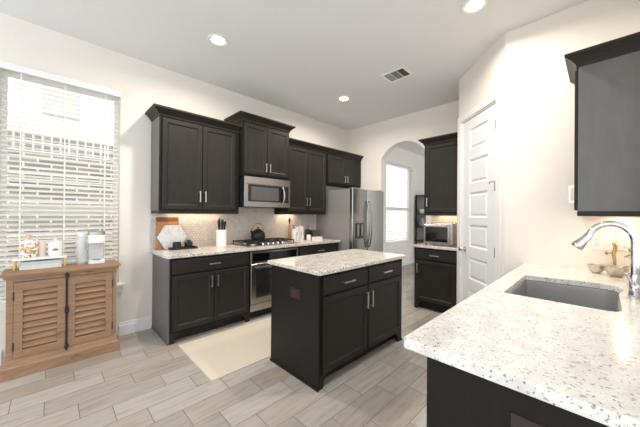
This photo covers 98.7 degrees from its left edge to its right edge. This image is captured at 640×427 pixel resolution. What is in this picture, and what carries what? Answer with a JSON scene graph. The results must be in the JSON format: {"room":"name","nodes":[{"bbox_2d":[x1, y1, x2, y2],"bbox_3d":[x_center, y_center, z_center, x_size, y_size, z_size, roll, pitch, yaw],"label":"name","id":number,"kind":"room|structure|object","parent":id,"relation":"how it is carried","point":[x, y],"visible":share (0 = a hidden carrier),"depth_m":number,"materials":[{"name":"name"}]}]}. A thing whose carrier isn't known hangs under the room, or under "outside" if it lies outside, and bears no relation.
{"room":"kitchen","nodes":[
{"label":"kitchen","id":0,"kind":"room"},
{"bbox_2d":[47,86,75,115],"bbox_3d":[-4.109,-1.819,4.375,0.340,0.460,0.015,1,0,-44],"label":"window blind","id":1,"kind":"object","parent":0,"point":[48,88],"depth_m":4.36,"materials":[{"name":"white plastic"}]},
{"bbox_2d":[0,13,424,362],"bbox_3d":[-0.365,-0.188,4.879,11.100,3.081,0.140,1,0,-44],"label":"wall","id":2,"kind":"structure","parent":0,"point":[141,84],"depth_m":3.12,"materials":[{"name":"paint"}]},
{"bbox_2d":[0,349,1,365],"bbox_3d":[-3.538,1.249,1.672,2.100,0.140,0.016,1,0,-44],"label":"baseboard","id":3,"kind":"structure","parent":2,"relation":"attached to","point":[0,349],"depth_m":2.40,"materials":[{"name":"white paint"}]},
{"bbox_2d":[0,68,124,310],"bbox_3d":[-2.526,-0.220,2.726,0.960,2.150,0.185,1,0,-44],"label":"window","id":4,"kind":"structure","parent":2,"relation":"in","point":[2,71],"depth_m":2.63,"materials":[{"name":"white paint"}]},
{"bbox_2d":[0,60,120,299],"bbox_3d":[-2.476,-0.283,2.676,0.860,2.063,0.075,1,0,-44],"label":"window blind","id":5,"kind":"object","parent":4,"relation":"attached to","point":[4,65],"visible":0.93,"depth_m":2.63,"materials":[{"name":"white paint"}]},
{"bbox_2d":[118,316,151,335],"bbox_3d":[-2.080,1.264,3.099,0.311,0.140,0.016,1,0,-44],"label":"baseboard","id":6,"kind":"structure","parent":2,"relation":"attached to","point":[127,327],"depth_m":3.09,"materials":[{"name":"white paint"}]},
{"bbox_2d":[149,213,149,249],"bbox_3d":[-1.979,0.209,3.195,0.007,0.424,0.010,1,0,-44],"label":"trim","id":7,"kind":"structure","parent":2,"relation":"attached to","point":[149,213],"depth_m":3.19,"materials":[{"name":"silver paint"}]},
{"bbox_2d":[145,103,241,213],"bbox_3d":[-1.518,-0.574,3.364,1.008,1.155,0.390,1,0,-44],"label":"upper cabinet","id":8,"kind":"object","parent":2,"relation":"attached to","point":[195,157],"visible":1,"depth_m":3.20,"materials":[{"name":"brown wood"}]},
{"bbox_2d":[151,210,238,213],"bbox_3d":[-1.519,-0.013,3.410,0.938,0.034,0.322,1,0,-44],"label":"light","id":9,"kind":"object","parent":8,"relation":"attached to","point":[152,211],"depth_m":3.24,"materials":[{"name":"brown wood"}]},
{"bbox_2d":[150,207,313,249],"bbox_3d":[-1.043,0.168,4.113,2.615,0.526,0.008,1,0,-44],"label":"backsplash","id":10,"kind":"structure","parent":2,"relation":"attached to","point":[201,229],"depth_m":3.95,"materials":[{"name":"tile"}]},
{"bbox_2d":[224,110,295,180],"bbox_3d":[-0.851,-0.902,3.963,0.902,0.806,0.465,1,0,-44],"label":"upper cabinet","id":11,"kind":"object","parent":2,"relation":"attached to","point":[263,142],"visible":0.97,"depth_m":3.78,"materials":[{"name":"brown wood"}]},
{"bbox_2d":[239,176,289,207],"bbox_3d":[-0.840,-0.289,3.962,0.756,0.406,0.482,1,0,-44],"label":"microwave","id":12,"kind":"object","parent":11,"relation":"attached to","point":[254,192],"visible":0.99,"depth_m":3.78,"materials":[{"name":"silver metal"}]},
{"bbox_2d":[274,138,328,214],"bbox_3d":[-0.289,-0.561,4.567,0.854,1.155,0.390,1,0,-44],"label":"upper cabinet","id":13,"kind":"object","parent":2,"relation":"attached to","point":[307,161],"visible":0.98,"depth_m":4.43,"materials":[{"name":"brown wood"}]},
{"bbox_2d":[274,212,325,214],"bbox_3d":[-0.316,-0.001,4.588,0.854,0.034,0.322,1,0,-44],"label":"light","id":14,"kind":"object","parent":13,"relation":"attached to","point":[306,213],"depth_m":4.44,"materials":[{"name":"brown wood"}]},
{"bbox_2d":[326,148,363,187],"bbox_3d":[0.372,-0.829,5.209,0.970,0.606,0.395,1,0,-44],"label":"upper cabinet","id":15,"kind":"object","parent":2,"relation":"attached to","point":[343,169],"visible":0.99,"depth_m":5.07,"materials":[{"name":"brown wood"}]},
{"bbox_2d":[385,165,413,248],"bbox_3d":[2.060,-0.200,7.213,1.400,2.125,0.185,1,0,-44],"label":"window","id":16,"kind":"structure","parent":2,"relation":"in","point":[392,245],"depth_m":7.49,"materials":[{"name":"white paint"}]},
{"bbox_2d":[386,162,411,243],"bbox_3d":[2.069,-0.249,7.204,1.302,2.008,0.055,1,0,-44],"label":"window blind","id":17,"kind":"object","parent":16,"relation":"attached to","point":[390,241],"visible":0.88,"depth_m":7.16,"materials":[{"name":"white paint"}]},
{"bbox_2d":[402,258,414,265],"bbox_3d":[2.159,1.313,7.247,4.157,0.130,0.016,1,0,-44],"label":"baseboard","id":18,"kind":"structure","parent":2,"relation":"attached to","point":[408,261],"depth_m":7.48,"materials":[{"name":"white paint"}]},
{"bbox_2d":[0,263,441,426],"bbox_3d":[1.725,1.403,2.726,11.100,0.080,5.873,1,0,-44],"label":"floor","id":19,"kind":"structure","parent":0,"point":[147,382],"depth_m":2.07,"materials":[{"name":"grey wood"}]},
{"bbox_2d":[0,260,120,382],"bbox_3d":[-2.334,0.908,2.522,0.775,0.845,0.347,1,0,-44],"label":"sideboard","id":20,"kind":"object","parent":19,"relation":"on","point":[56,316],"visible":0.99,"depth_m":2.40,"materials":[{"name":"brown wood"}]},
{"bbox_2d":[12,254,66,270],"bbox_3d":[-2.497,0.434,2.459,0.340,0.100,0.165,1,0,-44],"label":"tray riser","id":21,"kind":"object","parent":20,"relation":"on","point":[64,256],"visible":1,"depth_m":2.40,"materials":[{"name":"white wood"}]},
{"bbox_2d":[20,234,36,257],"bbox_3d":[-2.548,0.280,2.403,0.106,0.206,0.109,1,0,-44],"label":"cookie jar","id":22,"kind":"object","parent":21,"relation":"on","point":[28,248],"visible":1,"depth_m":2.37,"materials":[{"name":"paint"}]},
{"bbox_2d":[38,241,45,256],"bbox_3d":[-2.501,0.316,2.472,0.050,0.135,0.050,1,0,-44],"label":"tumbler","id":23,"kind":"object","parent":21,"relation":"on","point":[41,244],"visible":1,"depth_m":2.45,"materials":[{"name":"pink ceramic"}]},
{"bbox_2d":[48,238,62,255],"bbox_3d":[-2.432,0.306,2.525,0.100,0.156,0.102,1,0,-44],"label":"canister","id":24,"kind":"object","parent":21,"relation":"on","point":[55,247],"visible":1,"depth_m":2.49,"materials":[{"name":"white ceramic"}]},
{"bbox_2d":[19,262,61,269],"bbox_3d":[-2.501,0.466,2.466,0.262,0.036,0.130,1,0,-44],"label":"book","id":25,"kind":"object","parent":20,"relation":"on","point":[28,267],"visible":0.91,"depth_m":2.42,"materials":[{"name":"white paper"}]},
{"bbox_2d":[21,258,60,265],"bbox_3d":[-2.500,0.433,2.467,0.248,0.030,0.120,1,0,-44],"label":"book","id":26,"kind":"object","parent":25,"relation":"on","point":[55,260],"visible":0.96,"depth_m":2.44,"materials":[{"name":"teal paper"}]},
{"bbox_2d":[87,231,104,263],"bbox_3d":[-2.226,0.332,2.736,0.130,0.310,0.152,1,0,-44],"label":"coffee maker","id":27,"kind":"object","parent":20,"relation":"on","point":[95,239],"visible":1,"depth_m":2.71,"materials":[{"name":"white plastic"}]},
{"bbox_2d":[151,251,249,345],"bbox_3d":[-1.406,0.900,3.304,0.930,0.880,0.657,1,0,-44],"label":"base cabinet","id":28,"kind":"object","parent":19,"relation":"on","point":[195,295],"visible":0.99,"depth_m":3.04,"materials":[{"name":"brown wood"}]},
{"bbox_2d":[150,238,340,258],"bbox_3d":[-0.818,0.449,3.889,2.627,0.034,0.644,1,0,-44],"label":"countertop","id":29,"kind":"structure","parent":28,"relation":"on","point":[209,249],"depth_m":3.27,"materials":[{"name":"white stone"}]},
{"bbox_2d":[156,217,178,248],"bbox_3d":[-1.828,0.233,3.303,0.240,0.378,0.040,1,0,-44],"label":"cutting board","id":30,"kind":"object","parent":29,"relation":"on","point":[160,221],"visible":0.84,"depth_m":3.25,"materials":[{"name":"brown wood"}]},
{"bbox_2d":[157,225,186,248],"bbox_3d":[-1.777,0.281,3.308,0.326,0.283,0.032,1,0,-44],"label":"board","id":31,"kind":"object","parent":29,"relation":"on","point":[169,234],"visible":0.85,"depth_m":3.29,"materials":[{"name":"white stone"}]},
{"bbox_2d":[168,246,197,249],"bbox_3d":[-1.638,0.413,3.293,0.300,0.022,0.115,1,0,-44],"label":"serving tray","id":32,"kind":"object","parent":29,"relation":"on","point":[183,247],"visible":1,"depth_m":3.25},
{"bbox_2d":[173,242,180,247],"bbox_3d":[-1.690,0.376,3.245,0.090,0.076,0.090,1,0,-44],"label":"cup","id":33,"kind":"object","parent":32,"relation":"on","point":[175,244],"visible":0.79,"depth_m":3.21,"materials":[{"name":"black ceramic"}]},
{"bbox_2d":[184,240,192,246],"bbox_3d":[-1.600,0.366,3.340,0.105,0.099,0.101,0,0,9],"label":"succulent pot","id":34,"kind":"object","parent":32,"relation":"on","point":[188,243],"visible":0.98,"depth_m":3.31,"materials":[{"name":"black ceramic"}]},
{"bbox_2d":[216,229,226,246],"bbox_3d":[-1.279,0.318,3.570,0.132,0.218,0.132,1,0,-44],"label":"utensil crock","id":35,"kind":"object","parent":29,"relation":"on","point":[221,235],"visible":0.88,"depth_m":3.51,"materials":[{"name":"white ceramic"}]},
{"bbox_2d":[231,237,298,246],"bbox_3d":[-0.777,0.405,3.943,0.830,0.054,0.480,1,0,-44],"label":"gas cooktop","id":36,"kind":"object","parent":29,"relation":"in","point":[267,241],"visible":1,"depth_m":3.83,"materials":[{"name":"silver metal"}]},
{"bbox_2d":[250,223,264,239],"bbox_3d":[-0.903,0.254,3.977,0.222,0.246,0.205,1,0,-19],"label":"tea kettle","id":37,"kind":"object","parent":36,"relation":"on","point":[257,234],"visible":1,"depth_m":3.91,"materials":[{"name":"black metal"}]},
{"bbox_2d":[288,217,290,238],"bbox_3d":[-0.501,0.250,4.513,0.048,0.372,0.048,1,0,-44],"label":"pepper mill","id":38,"kind":"object","parent":29,"relation":"on","point":[289,220],"visible":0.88,"depth_m":4.50,"materials":[{"name":"brown wood"}]},
{"bbox_2d":[292,225,295,240],"bbox_3d":[-0.421,0.313,4.431,0.074,0.246,0.074,1,0,-44],"label":"soap bottle","id":39,"kind":"object","parent":29,"relation":"on","point":[293,229],"visible":0.97,"depth_m":4.40,"materials":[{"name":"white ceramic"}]},
{"bbox_2d":[295,227,299,239],"bbox_3d":[-0.381,0.329,4.526,0.086,0.215,0.086,1,0,-44],"label":"canister","id":40,"kind":"object","parent":29,"relation":"on","point":[296,228],"visible":0.72,"depth_m":4.49,"materials":[{"name":"white ceramic"}]},
{"bbox_2d":[299,226,303,239],"bbox_3d":[-0.310,0.325,4.581,0.086,0.225,0.086,1,0,-44],"label":"canister","id":41,"kind":"object","parent":29,"relation":"on","point":[301,230],"visible":0.92,"depth_m":4.54,"materials":[{"name":"white ceramic"}]},
{"bbox_2d":[305,226,310,239],"bbox_3d":[-0.192,0.316,4.601,0.096,0.246,0.129,1,0,-44],"label":"coffee grinder","id":42,"kind":"object","parent":29,"relation":"on","point":[307,231],"visible":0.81,"depth_m":4.58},
{"bbox_2d":[310,230,319,238],"bbox_3d":[-0.108,0.361,4.725,0.160,0.157,0.178,1,0,-44],"label":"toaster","id":43,"kind":"object","parent":29,"relation":"on","point":[314,233],"visible":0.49,"depth_m":4.66,"materials":[{"name":"metal"}]},
{"bbox_2d":[312,236,322,240],"bbox_3d":[-0.045,0.406,4.403,0.170,0.066,0.085,1,0,-44],"label":"storage box","id":44,"kind":"object","parent":29,"relation":"on","point":[318,238],"visible":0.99,"depth_m":4.36,"materials":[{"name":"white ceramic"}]},
{"bbox_2d":[312,238,321,240],"bbox_3d":[-0.045,0.414,4.403,0.160,0.050,0.075,1,0,-44],"label":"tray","id":45,"kind":"object","parent":44,"relation":"on","point":[313,239],"depth_m":4.36,"materials":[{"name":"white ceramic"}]},
{"bbox_2d":[178,317,270,380],"bbox_3d":[-0.636,1.341,2.985,1.434,0.008,0.817,1,0,-44],"label":"rug","id":46,"kind":"object","parent":19,"relation":"on","point":[218,355],"visible":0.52,"depth_m":2.70,"materials":[{"name":"beige fabric"}]},
{"bbox_2d":[249,246,297,318],"bbox_3d":[-0.783,0.907,3.889,0.770,0.879,0.678,1,0,-44],"label":"wall oven","id":47,"kind":"object","parent":19,"relation":"on","point":[260,270],"visible":0.46,"depth_m":3.55,"materials":[{"name":"silver metal"}]},
{"bbox_2d":[297,242,337,255],"bbox_3d":[-0.207,0.913,4.478,0.869,0.880,0.657,1,0,-44],"label":"base cabinet","id":48,"kind":"object","parent":19,"relation":"on","point":[329,247],"visible":0.24,"depth_m":4.22,"materials":[{"name":"brown wood"}]},
{"bbox_2d":[270,259,401,392],"bbox_3d":[0.226,0.910,2.721,1.256,0.882,0.674,1,0,-44],"label":"kitchen island","id":49,"kind":"object","parent":19,"relation":"on","point":[320,325],"visible":0.99,"depth_m":2.32,"materials":[{"name":"brown wood"}]},
{"bbox_2d":[292,290,296,296],"bbox_3d":[-0.208,0.660,2.271,0.001,0.050,0.062,1,0,-44],"label":"socket","id":50,"kind":"object","parent":49,"relation":"attached to","point":[294,292],"depth_m":2.27,"materials":[{"name":"brown plastic"}]},
{"bbox_2d":[290,287,299,299],"bbox_3d":[-0.206,0.660,2.273,0.005,0.078,0.120,1,0,-44],"label":"outlet plate","id":51,"kind":"object","parent":49,"relation":"attached to","point":[294,291],"depth_m":2.27,"materials":[{"name":"brown plastic"}]},
{"bbox_2d":[267,249,405,275],"bbox_3d":[0.218,0.453,2.737,1.297,0.031,0.695,1,0,-44],"label":"island countertop","id":52,"kind":"structure","parent":49,"relation":"on","point":[320,264],"depth_m":2.54,"materials":[{"name":"white stone"}]},
{"bbox_2d":[317,187,383,251],"bbox_3d":[0.580,0.468,5.021,0.908,1.785,0.917,1,0,-44],"label":"refrigerator","id":53,"kind":"object","parent":19,"relation":"on","point":[354,216],"visible":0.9,"depth_m":4.67,"materials":[{"name":"silver metal"}]},
{"bbox_2d":[416,195,425,243],"bbox_3d":[3.033,0.436,7.741,0.618,1.900,0.408,1,0,-44],"label":"metal rack","id":54,"kind":"object","parent":19,"relation":"on","point":[419,198],"visible":0.2,"depth_m":7.80,"materials":[{"name":"brown metal"}]},
{"bbox_2d":[414,247,456,312],"bbox_3d":[1.786,0.927,3.977,0.652,0.880,0.610,1,0,-44],"label":"base cabinet","id":55,"kind":"object","parent":19,"relation":"on","point":[435,272],"visible":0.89,"depth_m":3.78,"materials":[{"name":"brown wood"}]},
{"bbox_2d":[412,243,456,250],"bbox_3d":[1.792,0.470,3.987,0.639,0.034,0.641,1,0,-44],"label":"countertop","id":56,"kind":"structure","parent":55,"relation":"on","point":[421,245],"depth_m":3.81,"materials":[{"name":"white stone"}]},
{"bbox_2d":[424,223,456,246],"bbox_3d":[1.744,0.296,3.947,0.362,0.312,0.400,1,0,-44],"label":"toaster oven","id":57,"kind":"object","parent":56,"relation":"on","point":[434,233],"visible":0.86,"depth_m":3.81,"materials":[{"name":"silver metal"}]},
{"bbox_2d":[427,357,608,426],"bbox_3d":[0.840,0.914,1.014,0.766,0.876,0.662,1,0,-44],"label":"base cabinet","id":58,"kind":"object","parent":19,"relation":"on","point":[456,397],"visible":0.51,"depth_m":0.84,"materials":[{"name":"brown wood"}]},
{"bbox_2d":[404,263,639,426],"bbox_3d":[1.313,0.461,1.487,2.197,0.036,0.684,1,0,-44],"label":"countertop","id":59,"kind":"structure","parent":58,"relation":"on","point":[583,361],"depth_m":0.92,"materials":[{"name":"white stone"}]},
{"bbox_2d":[509,280,620,311],"bbox_3d":[1.445,0.572,1.618,0.737,0.182,0.501,1,0,-44],"label":"sink","id":60,"kind":"object","parent":59,"relation":"in","point":[596,298],"visible":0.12,"depth_m":1.83,"materials":[{"name":"metal"}]},
{"bbox_2d":[587,264,604,273],"bbox_3d":[2.092,0.419,2.083,0.100,0.062,0.100,1,0,-44],"label":"metal bowl","id":61,"kind":"object","parent":59,"relation":"on","point":[594,268],"visible":0.99,"depth_m":2.06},
{"bbox_2d":[571,221,639,298],"bbox_3d":[1.575,0.242,1.520,0.124,0.405,0.278,1,0,-44],"label":"kitchen faucet","id":62,"kind":"object","parent":59,"relation":"on","point":[580,243],"visible":1,"depth_m":1.46,"materials":[{"name":"silver metal"}]},
{"bbox_2d":[604,242,618,264],"bbox_3d":[2.170,0.331,2.047,0.044,0.240,0.074,1,0,-44],"label":"figurine","id":63,"kind":"object","parent":59,"relation":"on","point":[614,244],"visible":0.67,"depth_m":2.03,"materials":[{"name":"gold metal"}]},
{"bbox_2d":[604,265,628,276],"bbox_3d":[2.115,0.414,1.960,0.124,0.072,0.124,1,0,-44],"label":"metal bowl","id":64,"kind":"object","parent":59,"relation":"on","point":[612,270],"visible":0.94,"depth_m":1.93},
{"bbox_2d":[622,241,629,286],"bbox_3d":[1.826,0.304,1.573,0.136,0.285,0.122,0,0,-8],"label":"potted plant","id":65,"kind":"object","parent":59,"relation":"on","point":[626,256],"visible":0.15,"depth_m":1.60,"materials":[{"name":"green plant"}]},
{"bbox_2d":[510,412,544,426],"bbox_3d":[0.581,0.624,0.740,0.005,0.120,0.116,1,0,-44],"label":"outlet plate","id":66,"kind":"object","parent":58,"relation":"attached to","point":[517,419],"depth_m":0.76,"materials":[{"name":"brown plastic"}]},
{"bbox_2d":[0,0,587,156],"bbox_3d":[1.698,-1.778,2.788,11.100,0.120,6.023,1,0,-44],"label":"ceiling","id":67,"kind":"structure","parent":0,"point":[297,56],"depth_m":2.75,"materials":[{"name":"paint"}]},
{"bbox_2d":[207,34,227,46],"bbox_3d":[-1.023,-1.733,2.757,0.196,0.012,0.196,1,0,-44],"label":"recessed light","id":68,"kind":"object","parent":67,"relation":"in","point":[218,40],"visible":1,"depth_m":2.75,"materials":[{"name":"white paint"}]},
{"bbox_2d":[337,96,350,101],"bbox_3d":[0.360,-1.719,4.123,0.196,0.012,0.196,1,0,-44],"label":"recessed light","id":69,"kind":"object","parent":67,"relation":"in","point":[341,98],"visible":1,"depth_m":4.11,"materials":[{"name":"white paint"}]},
{"bbox_2d":[380,66,413,82],"bbox_3d":[0.952,-1.718,3.411,0.257,0.008,0.317,1,0,-44],"label":"ceiling vent","id":70,"kind":"object","parent":67,"relation":"in","point":[402,72],"visible":1,"depth_m":3.40,"materials":[{"name":"white metal"}]},
{"bbox_2d":[461,0,488,13],"bbox_3d":[1.275,-1.716,2.267,0.204,0.012,0.204,1,0,-44],"label":"recessed light","id":71,"kind":"object","parent":67,"relation":"in","point":[469,6],"visible":1,"depth_m":2.27,"materials":[{"name":"white paint"}]},
{"bbox_2d":[348,100,458,251],"bbox_3d":[1.504,-0.174,4.846,0.140,3.081,2.521,1,0,-44],"label":"wall","id":72,"kind":"structure","parent":0,"point":[375,142],"depth_m":5.02,"materials":[{"name":"paint"}]},
{"bbox_2d":[418,132,457,215],"bbox_3d":[1.867,-0.546,4.090,0.385,1.155,0.670,1,0,-44],"label":"upper cabinet","id":73,"kind":"object","parent":72,"relation":"attached to","point":[440,172],"visible":0.75,"depth_m":4.00,"materials":[{"name":"brown wood"}]},
{"bbox_2d":[424,213,456,215],"bbox_3d":[1.910,0.015,4.086,0.317,0.034,0.600,1,0,-44],"label":"light","id":74,"kind":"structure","parent":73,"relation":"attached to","point":[430,214],"depth_m":4.00,"materials":[{"name":"white plastic"}]},
{"bbox_2d":[431,216,456,222],"bbox_3d":[2.021,0.243,4.206,0.008,0.424,0.636,1,0,-44],"label":"backsplash","id":75,"kind":"structure","parent":72,"relation":"attached to","point":[434,219],"depth_m":4.29,"materials":[{"name":"tile"}]},
{"bbox_2d":[459,33,505,276],"bbox_3d":[1.821,-0.176,3.059,0.120,3.081,0.893,0,0,1],"label":"wall","id":76,"kind":"structure","parent":0,"point":[486,76],"depth_m":2.86,"materials":[{"name":"paint"}]},
{"bbox_2d":[458,103,495,300],"bbox_3d":[1.748,0.121,3.071,0.110,2.463,0.662,0,0,1],"label":"door","id":77,"kind":"structure","parent":76,"relation":"in","point":[478,248],"depth_m":3.05,"materials":[{"name":"white paint"}]},
{"bbox_2d":[457,88,501,303],"bbox_3d":[1.805,0.077,3.077,0.128,2.575,0.850,0,0,1],"label":"trim","id":78,"kind":"structure","parent":76,"relation":"attached to","point":[488,102],"depth_m":2.88,"materials":[{"name":"white paint"}]},
{"bbox_2d":[504,0,639,274],"bbox_3d":[2.134,-0.175,2.312,0.120,3.081,0.960,1,0,-44],"label":"wall","id":79,"kind":"structure","parent":0,"point":[541,225],"depth_m":2.38,"materials":[{"name":"paint"}]},
{"bbox_2d":[592,234,612,250],"bbox_3d":[2.203,0.224,2.144,0.011,0.127,0.118,1,0,-44],"label":"wall outlet","id":80,"kind":"object","parent":79,"relation":"attached to","point":[599,241],"visible":0.95,"depth_m":2.14,"materials":[{"name":"white plastic"}]},
{"bbox_2d":[594,237,599,245],"bbox_3d":[2.180,0.224,2.163,0.004,0.068,0.032,1,0,-44],"label":"receptacle","id":81,"kind":"object","parent":80,"relation":"attached to","point":[596,239],"depth_m":2.16,"materials":[{"name":"white plastic"}]},
{"bbox_2d":[605,238,610,246],"bbox_3d":[2.221,0.224,2.120,0.004,0.068,0.032,1,0,-44],"label":"receptacle","id":82,"kind":"object","parent":80,"relation":"attached to","point":[607,240],"depth_m":2.12,"materials":[{"name":"white plastic"}]},
{"bbox_2d":[617,235,629,250],"bbox_3d":[2.280,0.221,2.064,0.011,0.120,0.070,1,0,-44],"label":"wall outlet","id":83,"kind":"object","parent":79,"relation":"attached to","point":[622,240],"visible":0.84,"depth_m":2.06,"materials":[{"name":"white plastic"}]},
{"bbox_2d":[620,238,626,247],"bbox_3d":[2.278,0.221,2.062,0.004,0.068,0.032,1,0,-44],"label":"receptacle","id":84,"kind":"object","parent":83,"relation":"attached to","point":[623,241],"depth_m":2.06,"materials":[{"name":"white plastic"}]},
{"label":"outside","id":85,"kind":"structure","parent":0,"visible":0},
{"bbox_3d":[-4.475,1.513,8.132,23.000,0.130,10.127,1,0,-44],"label":"ground","id":86,"kind":"structure","parent":85,"visible":0},
{"bbox_2d":[6,77,113,266],"bbox_3d":[-4.577,-0.573,4.112,9.200,4.020,0.315,1,0,-44],"label":"house","id":87,"kind":"structure","parent":86,"relation":"on","point":[9,78],"depth_m":4.34,"materials":[{"name":"grey brick"}]},
{"bbox_3d":[1.624,-0.182,1.224,2.131,3.081,0.120,1,0,-44],"label":"wall","id":88,"kind":"structure","parent":0,"visible":0},
{"bbox_2d":[564,32,639,216],"bbox_3d":[2.022,-0.545,1.971,0.515,1.130,0.373,1,0,-44],"label":"upper cabinet","id":89,"kind":"object","parent":88,"relation":"attached to","point":[605,76],"visible":1,"depth_m":1.82,"materials":[{"name":"brown wood"}]},
{"bbox_2d":[577,211,639,216],"bbox_3d":[2.065,0.003,1.971,0.445,0.034,0.305,1,0,-44],"label":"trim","id":90,"kind":"structure","parent":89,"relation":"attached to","point":[579,213],"depth_m":1.82,"materials":[{"name":"brown wood"}]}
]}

